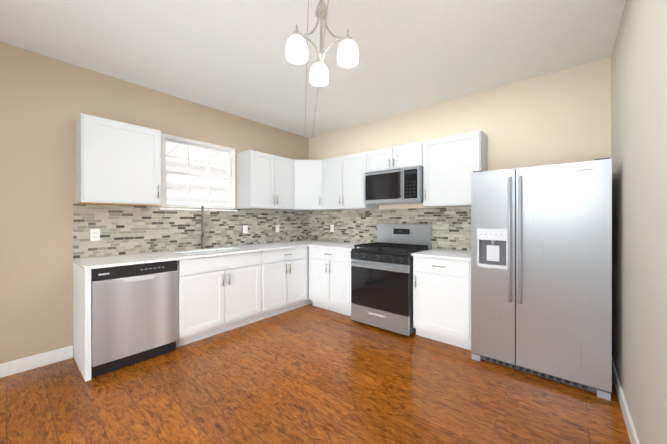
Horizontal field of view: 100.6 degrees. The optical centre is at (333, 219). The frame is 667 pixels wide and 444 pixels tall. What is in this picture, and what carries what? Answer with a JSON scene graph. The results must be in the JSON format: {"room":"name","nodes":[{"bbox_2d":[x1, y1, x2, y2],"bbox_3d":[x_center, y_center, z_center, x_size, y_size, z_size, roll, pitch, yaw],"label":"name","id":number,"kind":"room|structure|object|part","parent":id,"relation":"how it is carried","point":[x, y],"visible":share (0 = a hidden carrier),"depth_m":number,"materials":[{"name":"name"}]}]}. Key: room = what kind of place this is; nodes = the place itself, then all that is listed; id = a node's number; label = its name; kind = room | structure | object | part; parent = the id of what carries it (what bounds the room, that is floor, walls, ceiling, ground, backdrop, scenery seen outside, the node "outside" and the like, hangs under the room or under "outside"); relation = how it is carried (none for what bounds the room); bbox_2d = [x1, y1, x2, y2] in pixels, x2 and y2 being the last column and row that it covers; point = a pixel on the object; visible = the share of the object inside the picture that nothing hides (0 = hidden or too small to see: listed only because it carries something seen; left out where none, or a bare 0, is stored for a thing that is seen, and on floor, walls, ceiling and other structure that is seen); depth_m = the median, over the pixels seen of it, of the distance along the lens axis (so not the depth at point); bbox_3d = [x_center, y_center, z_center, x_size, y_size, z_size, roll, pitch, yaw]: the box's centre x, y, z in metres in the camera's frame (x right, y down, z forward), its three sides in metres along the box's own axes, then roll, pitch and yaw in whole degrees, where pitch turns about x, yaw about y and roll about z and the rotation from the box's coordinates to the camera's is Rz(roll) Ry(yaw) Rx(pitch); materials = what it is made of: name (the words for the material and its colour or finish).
{"room":"kitchen","nodes":[
{"label":"kitchen","id":0,"kind":"room"},
{"bbox_2d":[0,42,308,363],"bbox_3d":[-2.639,-0.079,2.511,0.150,2.760,6.900,0,0,40],"label":"wall","id":1,"kind":"structure","parent":0,"point":[45,102],"depth_m":2.50,"materials":[{"name":"beige paint"}]},
{"bbox_2d":[0,345,72,377],"bbox_3d":[-3.581,1.244,1.273,0.016,0.115,3.492,0,0,40],"label":"baseboard","id":2,"kind":"structure","parent":1,"relation":"attached to","point":[31,362],"depth_m":2.42,"materials":[{"name":"white wood"}]},
{"bbox_2d":[90,229,99,240],"bbox_3d":[-2.345,0.153,2.724,0.007,0.116,0.072,0,0,40],"label":"electrical outlet","id":3,"kind":"object","parent":1,"relation":"attached to","point":[94,234],"visible":1,"depth_m":2.72,"materials":[{"name":"white plastic"}]},
{"bbox_2d":[75,113,160,205],"bbox_3d":[-2.116,-0.540,2.754,0.326,0.778,0.627,0,0,40],"label":"upper cabinet","id":4,"kind":"object","parent":1,"relation":"attached to","point":[117,163],"depth_m":2.61,"materials":[{"name":"white wood"}]},
{"bbox_2d":[73,204,308,258],"bbox_3d":[-1.449,0.114,3.792,0.008,0.518,3.105,0,0,40],"label":"backsplash","id":5,"kind":"structure","parent":1,"relation":"attached to","point":[126,230],"depth_m":3.25,"materials":[{"name":"tile"}]},
{"bbox_2d":[160,133,237,210],"bbox_3d":[-1.707,-0.550,3.555,0.140,0.880,0.960,0,0,40],"label":"window","id":6,"kind":"structure","parent":1,"relation":"in","point":[197,174],"depth_m":3.54,"materials":[{"name":"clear glass"}]},
{"bbox_2d":[243,225,247,232],"bbox_3d":[-1.270,0.145,3.993,0.007,0.116,0.072,0,0,40],"label":"electrical outlet","id":7,"kind":"object","parent":1,"relation":"attached to","point":[245,228],"visible":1,"depth_m":3.99,"materials":[{"name":"white plastic"}]},
{"bbox_2d":[237,150,294,208],"bbox_3d":[-0.947,-0.542,4.101,0.368,0.778,0.835,0,0,40],"label":"upper cabinet","id":8,"kind":"object","parent":1,"relation":"attached to","point":[264,180],"depth_m":3.89,"materials":[{"name":"white wood"}]},
{"bbox_2d":[0,0,625,137],"bbox_3d":[-1.112,-1.508,1.214,4.155,0.100,6.900,0,0,40],"label":"ceiling","id":9,"kind":"structure","parent":0,"point":[228,56],"depth_m":2.32,"materials":[{"name":"paint"}]},
{"bbox_2d":[305,0,328,137],"bbox_3d":[-0.156,-1.454,2.314,0.140,0.008,5.224,0,0,-6],"label":"trim strip","id":10,"kind":"object","parent":9,"relation":"attached to","point":[311,90],"visible":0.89,"depth_m":2.54,"materials":[{"name":"white paint"}]},
{"bbox_2d":[286,0,358,85],"bbox_3d":[-0.071,-1.159,1.546,0.390,0.596,0.383,0,0,40],"label":"chandelier","id":11,"kind":"object","parent":9,"relation":"hanging from","point":[297,51],"visible":1,"depth_m":1.54,"materials":[{"name":"white glass"}]},
{"bbox_3d":[-0.071,-1.164,1.546,0.327,0.587,0.319,0,0,40],"label":"frame","id":12,"kind":"part","parent":11,"relation":"part of","materials":[{"name":"silver metal"}]},
{"bbox_2d":[0,303,630,443],"bbox_3d":[-1.112,1.352,1.217,4.155,0.100,6.900,0,0,40],"label":"floor","id":13,"kind":"structure","parent":0,"point":[308,374],"depth_m":2.02,"materials":[{"name":"laminate"}]},
{"bbox_2d":[91,260,176,376],"bbox_3d":[-1.972,0.852,2.674,0.618,0.897,0.641,0,0,40],"label":"dishwasher","id":14,"kind":"object","parent":13,"relation":"on","point":[133,313],"visible":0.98,"depth_m":2.44,"materials":[{"name":"grey metal"}]},
{"bbox_3d":[-1.758,0.768,2.493,0.058,0.725,0.635,0,0,40],"label":"panel","id":15,"kind":"part","parent":14,"relation":"part of","materials":[{"name":"silver metal"}]},
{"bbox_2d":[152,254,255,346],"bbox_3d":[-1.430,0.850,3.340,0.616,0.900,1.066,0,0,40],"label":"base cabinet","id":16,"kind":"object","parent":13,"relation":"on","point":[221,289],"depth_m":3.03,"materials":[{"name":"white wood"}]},
{"bbox_2d":[72,242,315,269],"bbox_3d":[-1.206,0.386,3.577,0.638,0.023,3.103,0,0,40],"label":"countertop","id":17,"kind":"structure","parent":16,"relation":"on","point":[120,260],"depth_m":2.80,"materials":[{"name":"white stone"}]},
{"bbox_2d":[200,206,209,249],"bbox_3d":[-1.587,0.102,3.415,0.171,0.544,0.153,0,0,40],"label":"faucet","id":18,"kind":"object","parent":17,"relation":"on","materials":[{"name":"silver metal"}]},
{"bbox_2d":[180,246,235,253],"bbox_3d":[-1.438,0.491,3.303,0.408,0.212,0.748,0,0,40],"label":"sink","id":19,"kind":"object","parent":17,"relation":"in","point":[231,247],"depth_m":3.34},
{"bbox_2d":[256,246,307,320],"bbox_3d":[-0.862,0.850,3.951,0.692,0.900,0.906,0,0,40],"label":"base cabinet","id":20,"kind":"object","parent":13,"relation":"on","point":[281,275],"depth_m":3.73,"materials":[{"name":"white wood"}]},
{"bbox_2d":[308,246,351,315],"bbox_3d":[0.111,0.850,4.049,0.858,0.900,0.693,0,0,40],"label":"base cabinet","id":21,"kind":"object","parent":13,"relation":"on","point":[329,268],"depth_m":3.84,"materials":[{"name":"white wood"}]},
{"bbox_2d":[316,242,358,249],"bbox_3d":[0.143,0.385,4.049,0.810,0.023,0.639,0,0,40],"label":"countertop","id":22,"kind":"structure","parent":21,"relation":"on","point":[339,245],"depth_m":3.96,"materials":[{"name":"white stone"}]},
{"bbox_2d":[351,224,431,335],"bbox_3d":[0.714,0.682,3.482,0.778,1.235,0.743,0,0,40],"label":"stove","id":23,"kind":"object","parent":13,"relation":"on","point":[382,282],"visible":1,"depth_m":3.27,"materials":[{"name":"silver metal"}]},
{"bbox_3d":[0.506,0.884,3.237,0.770,0.763,0.100,0,0,40],"label":"door","id":24,"kind":"part","parent":23,"relation":"part of","materials":[{"name":"black glass"}]},
{"bbox_2d":[352,247,431,255],"bbox_3d":[0.740,0.375,3.513,0.778,0.040,0.662,0,0,40],"label":"cooktop","id":25,"kind":"object","parent":23,"relation":"in","point":[379,251],"depth_m":3.27,"materials":[{"name":"black metal"}]},
{"bbox_2d":[413,258,470,349],"bbox_3d":[1.296,0.851,3.094,0.598,0.900,0.617,0,0,40],"label":"base cabinet","id":26,"kind":"object","parent":13,"relation":"on","point":[441,286],"depth_m":2.85,"materials":[{"name":"white wood"}]},
{"bbox_2d":[412,250,470,261],"bbox_3d":[1.288,0.386,3.078,0.604,0.023,0.639,0,0,40],"label":"countertop","id":27,"kind":"structure","parent":26,"relation":"on","point":[461,256],"depth_m":2.95,"materials":[{"name":"white stone"}]},
{"bbox_2d":[471,157,611,400],"bbox_3d":[1.837,0.427,2.516,0.928,1.747,0.744,0,0,40],"label":"refrigerator","id":28,"kind":"object","parent":13,"relation":"on","point":[541,271],"visible":1,"depth_m":2.22,"materials":[{"name":"grey metal"}]},
{"bbox_2d":[471,168,515,364],"bbox_3d":[1.435,0.402,2.494,0.344,1.673,0.067,0,0,40],"label":"freezer","id":29,"kind":"object","parent":28,"relation":"in","point":[493,318],"depth_m":2.47,"materials":[{"name":"silver metal"}]},
{"bbox_2d":[516,159,611,391],"bbox_3d":[1.792,0.403,2.191,0.576,1.673,0.068,0,0,40],"label":"fridge","id":30,"kind":"object","parent":28,"relation":"in","point":[564,315],"depth_m":2.14,"materials":[{"name":"silver metal"}]},
{"bbox_2d":[309,57,610,250],"bbox_3d":[1.128,-0.080,3.742,4.005,2.760,0.150,0,0,40],"label":"wall","id":31,"kind":"structure","parent":0,"point":[561,116],"depth_m":2.93,"materials":[{"name":"beige paint"}]},
{"bbox_2d":[287,160,330,210],"bbox_3d":[-0.408,-0.542,4.491,0.686,0.778,0.688,0,0,40],"label":"upper cabinet","id":32,"kind":"object","parent":31,"relation":"attached to","point":[308,173],"depth_m":4.31,"materials":[{"name":"white wood"}]},
{"bbox_2d":[323,152,378,209],"bbox_3d":[0.206,-0.542,4.180,0.884,0.778,0.369,0,0,40],"label":"upper cabinet","id":33,"kind":"object","parent":31,"relation":"attached to","point":[343,176],"depth_m":4.02,"materials":[{"name":"white wood"}]},
{"bbox_2d":[309,207,470,250],"bbox_3d":[0.653,0.114,4.040,2.835,0.518,0.008,0,0,40],"label":"backsplash","id":34,"kind":"structure","parent":31,"relation":"attached to","point":[451,226],"depth_m":3.91,"materials":[{"name":"tile"}]},
{"bbox_2d":[367,141,422,171],"bbox_3d":[0.858,-0.781,3.653,0.792,0.298,0.328,0,0,40],"label":"upper cabinet","id":35,"kind":"object","parent":31,"relation":"attached to","point":[407,155],"depth_m":3.49,"materials":[{"name":"white wood"}]},
{"bbox_2d":[364,165,422,204],"bbox_3d":[0.818,-0.417,3.603,0.768,0.418,0.454,0,0,40],"label":"microwave","id":36,"kind":"object","parent":35,"relation":"attached to","point":[403,185],"visible":1,"depth_m":3.42,"materials":[{"name":"silver metal"}]},
{"bbox_2d":[423,130,487,206],"bbox_3d":[1.396,-0.541,3.197,0.618,0.778,0.328,0,0,40],"label":"upper cabinet","id":37,"kind":"object","parent":31,"relation":"attached to","point":[449,162],"depth_m":3.07,"materials":[{"name":"white wood"}]},
{"bbox_2d":[611,0,666,443],"bbox_3d":[0.367,-0.077,-0.136,0.150,2.760,6.750,0,0,40],"label":"wall","id":38,"kind":"structure","parent":0,"point":[639,180],"depth_m":1.45,"materials":[{"name":"beige paint"}]},
{"bbox_2d":[612,358,639,443],"bbox_3d":[0.352,1.250,-0.025,0.016,0.105,6.598,0,0,40],"label":"baseboard","id":39,"kind":"structure","parent":38,"relation":"attached to","point":[632,434],"depth_m":1.78,"materials":[{"name":"white wood"}]}
]}

